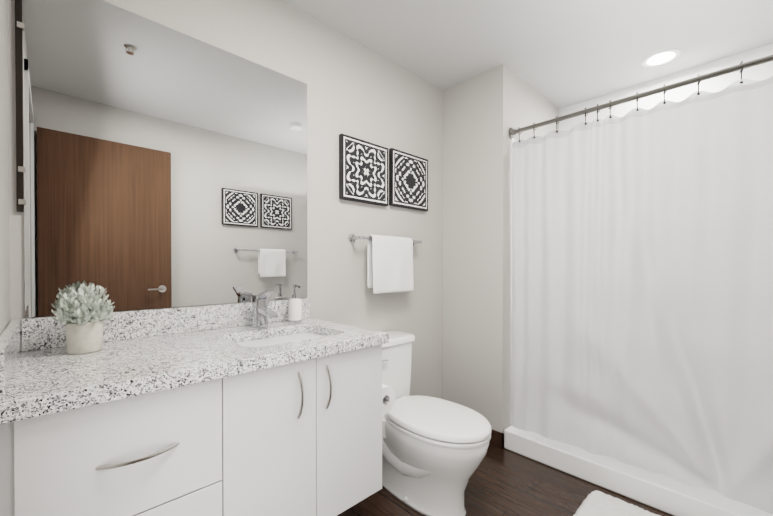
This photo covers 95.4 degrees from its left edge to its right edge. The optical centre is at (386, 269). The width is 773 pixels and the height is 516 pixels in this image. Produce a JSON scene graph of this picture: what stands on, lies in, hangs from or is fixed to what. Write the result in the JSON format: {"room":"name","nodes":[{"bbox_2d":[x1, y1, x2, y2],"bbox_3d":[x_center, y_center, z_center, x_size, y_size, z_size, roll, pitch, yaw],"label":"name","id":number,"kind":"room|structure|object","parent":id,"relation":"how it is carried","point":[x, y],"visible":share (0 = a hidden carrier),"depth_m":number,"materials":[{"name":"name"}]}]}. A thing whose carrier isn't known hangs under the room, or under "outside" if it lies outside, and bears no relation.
{"room":"bathroom","nodes":[
{"label":"bathroom","id":0,"kind":"room"},
{"bbox_2d":[0,0,9,335],"bbox_3d":[-0.811,-0.063,0.648,0.100,2.440,1.080,0,1,-44],"label":"wall","id":1,"kind":"structure","parent":0,"point":[4,242],"depth_m":0.96,"materials":[{"name":"grey paint"}]},
{"bbox_2d":[15,0,25,211],"bbox_3d":[-1.125,-0.557,1.081,0.020,0.760,0.014,0,1,-44],"label":"picture frame","id":2,"kind":"object","parent":1,"relation":"attached to","point":[20,168],"visible":1,"depth_m":1.08,"materials":[{"name":"black"}]},
{"bbox_2d":[0,298,309,402],"bbox_3d":[-0.575,0.201,1.226,1.032,0.100,0.572,0,1,-44],"label":"backsplash","id":3,"kind":"structure","parent":1,"relation":"attached to","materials":[{"name":"stone"}]},
{"bbox_2d":[7,0,442,398],"bbox_3d":[-0.856,-0.070,1.424,3.420,2.440,0.100,0,1,-44],"label":"wall","id":4,"kind":"structure","parent":0,"point":[355,89],"depth_m":1.93,"materials":[{"name":"grey paint"}]},
{"bbox_2d":[22,0,306,317],"bbox_3d":[-0.763,-0.391,1.434,0.998,1.078,0.006,0,1,-44],"label":"mirror","id":5,"kind":"object","parent":4,"relation":"attached to","point":[165,166],"visible":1,"depth_m":1.32,"materials":[{"name":"clear glass"}]},
{"bbox_2d":[0,290,395,515],"bbox_3d":[-0.528,0.477,1.262,1.147,0.780,0.588,0,1,-44],"label":"bathroom vanity","id":6,"kind":"object","parent":4,"relation":"attached to","point":[259,405],"visible":1,"depth_m":0.99,"materials":[{"name":"white laminate"}]},
{"bbox_2d":[0,318,388,424],"bbox_3d":[-0.568,0.272,1.230,1.047,0.040,0.577,0,1,-44],"label":"countertop","id":7,"kind":"structure","parent":6,"relation":"on","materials":[{"name":"stone"}]},
{"bbox_2d":[52,283,117,353],"bbox_3d":[-0.920,0.148,1.083,0.161,0.208,0.154,0,1,-44],"label":"potted plant","id":8,"kind":"object","parent":7,"relation":"on","point":[82,314],"visible":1,"depth_m":1.05,"materials":[{"name":"green plant"}]},
{"bbox_2d":[251,290,277,327],"bbox_3d":[-0.513,0.167,1.488,0.060,0.165,0.165,0,1,-44],"label":"vanity faucet","id":9,"kind":"object","parent":7,"relation":"on","point":[260,311],"depth_m":1.50,"materials":[{"name":"silver metal"}]},
{"bbox_2d":[288,284,301,322],"bbox_3d":[-0.426,0.159,1.650,0.064,0.176,0.075,0,1,-44],"label":"soap dispenser","id":10,"kind":"object","parent":7,"relation":"on","point":[294,308],"visible":1,"depth_m":1.63,"materials":[{"name":"white"}]},
{"bbox_2d":[339,133,387,205],"bbox_3d":[-0.124,-0.560,2.032,0.350,0.350,0.025,0,1,-44],"label":"picture","id":11,"kind":"object","parent":4,"relation":"attached to","point":[363,171],"visible":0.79,"depth_m":2.00,"materials":[{"name":"black"}]},
{"bbox_2d":[348,234,421,293],"bbox_3d":[0.022,-0.031,2.124,0.553,0.337,0.103,0,1,-44],"label":"towel rail","id":12,"kind":"object","parent":4,"relation":"attached to","point":[389,264],"visible":1,"depth_m":2.06,"materials":[{"name":"white fabric"}]},
{"bbox_2d":[367,235,413,293],"bbox_3d":[0.031,-0.029,2.103,0.341,0.337,0.060,0,1,-44],"label":"towel","id":13,"kind":"object","parent":12,"relation":"hanging from","point":[389,258],"depth_m":2.06,"materials":[{"name":"white fabric"}]},
{"bbox_2d":[389,148,427,210],"bbox_3d":[0.150,-0.573,2.295,0.350,0.350,0.025,0,1,-44],"label":"picture","id":14,"kind":"object","parent":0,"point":[408,180],"visible":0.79,"depth_m":2.27,"materials":[{"name":"black"}]},
{"bbox_2d":[443,64,558,432],"bbox_3d":[0.909,-0.082,2.791,1.020,2.440,0.570,0,1,-44],"label":"wall","id":15,"kind":"structure","parent":0,"point":[484,112],"depth_m":2.37,"materials":[{"name":"grey paint"}]},
{"bbox_2d":[489,429,503,448],"bbox_3d":[0.586,1.092,2.394,0.014,0.100,0.452,0,1,-44],"label":"baseboard","id":16,"kind":"structure","parent":15,"relation":"attached to","point":[497,439],"depth_m":2.24,"materials":[{"name":"brown wood"}]},
{"bbox_2d":[337,444,672,515],"bbox_3d":[0.239,1.203,1.030,4.440,0.100,2.200,0,1,-44],"label":"floor","id":17,"kind":"structure","parent":0,"point":[504,482],"depth_m":1.79,"materials":[{"name":"brown wood"}]},
{"bbox_2d":[382,331,490,515],"bbox_3d":[0.168,0.764,1.801,0.378,0.765,0.772,0,1,-44],"label":"toilet","id":18,"kind":"object","parent":17,"relation":"on","point":[434,450],"visible":0.81,"depth_m":1.64,"materials":[{"name":"white ceramic"}]},
{"bbox_2d":[573,490,659,515],"bbox_3d":[1.127,1.139,1.369,0.554,0.024,0.744,0,1,-44],"label":"rug","id":19,"kind":"object","parent":17,"relation":"on","point":[597,503],"visible":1,"depth_m":1.66,"materials":[{"name":"white fabric"}]},
{"bbox_2d":[504,425,772,515],"bbox_3d":[1.600,1.085,2.009,0.912,0.120,1.518,0,1,-44],"label":"shower pan","id":20,"kind":"object","parent":17,"relation":"on","point":[668,494],"visible":0.31,"depth_m":1.82,"materials":[{"name":"white plastic"}]},
{"bbox_2d":[511,138,515,314],"bbox_3d":[1.639,0.085,2.039,0.810,1.880,1.530,0,1,-44],"label":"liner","id":21,"kind":"object","parent":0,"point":[512,140],"visible":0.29,"depth_m":2.31,"materials":[{"name":"white"}]},
{"bbox_2d":[284,0,772,108],"bbox_3d":[0.239,-1.337,1.008,4.440,0.100,2.200,0,1,-44],"label":"ceiling","id":22,"kind":"structure","parent":0,"point":[559,54],"depth_m":1.95,"materials":[{"name":"grey paint"}]},
{"bbox_2d":[642,49,680,67],"bbox_3d":[1.685,-1.293,2.160,0.190,0.007,0.190,0,1,-44],"label":"recessed light","id":23,"kind":"object","parent":22,"relation":"in","point":[661,57],"visible":1,"depth_m":2.15,"materials":[{"name":"white glass"}]},
{"bbox_2d":[559,43,772,130],"bbox_3d":[2.002,-0.078,2.316,0.100,2.440,1.630,0,1,-44],"label":"wall","id":24,"kind":"structure","parent":0,"point":[764,71],"depth_m":2.32,"materials":[{"name":"white"}]},
{"bbox_3d":[0.930,-0.060,0.227,4.340,2.440,0.100,0,1,-44],"label":"wall","id":25,"kind":"structure","parent":0,"visible":0},
{"bbox_2d":[509,55,772,513],"bbox_3d":[1.335,0.050,1.746,0.133,1.932,1.522,0,1,-44],"label":"shower curtain","id":26,"kind":"object","parent":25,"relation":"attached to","point":[642,295],"visible":1,"depth_m":1.75,"materials":[{"name":"white fabric"}]}
]}

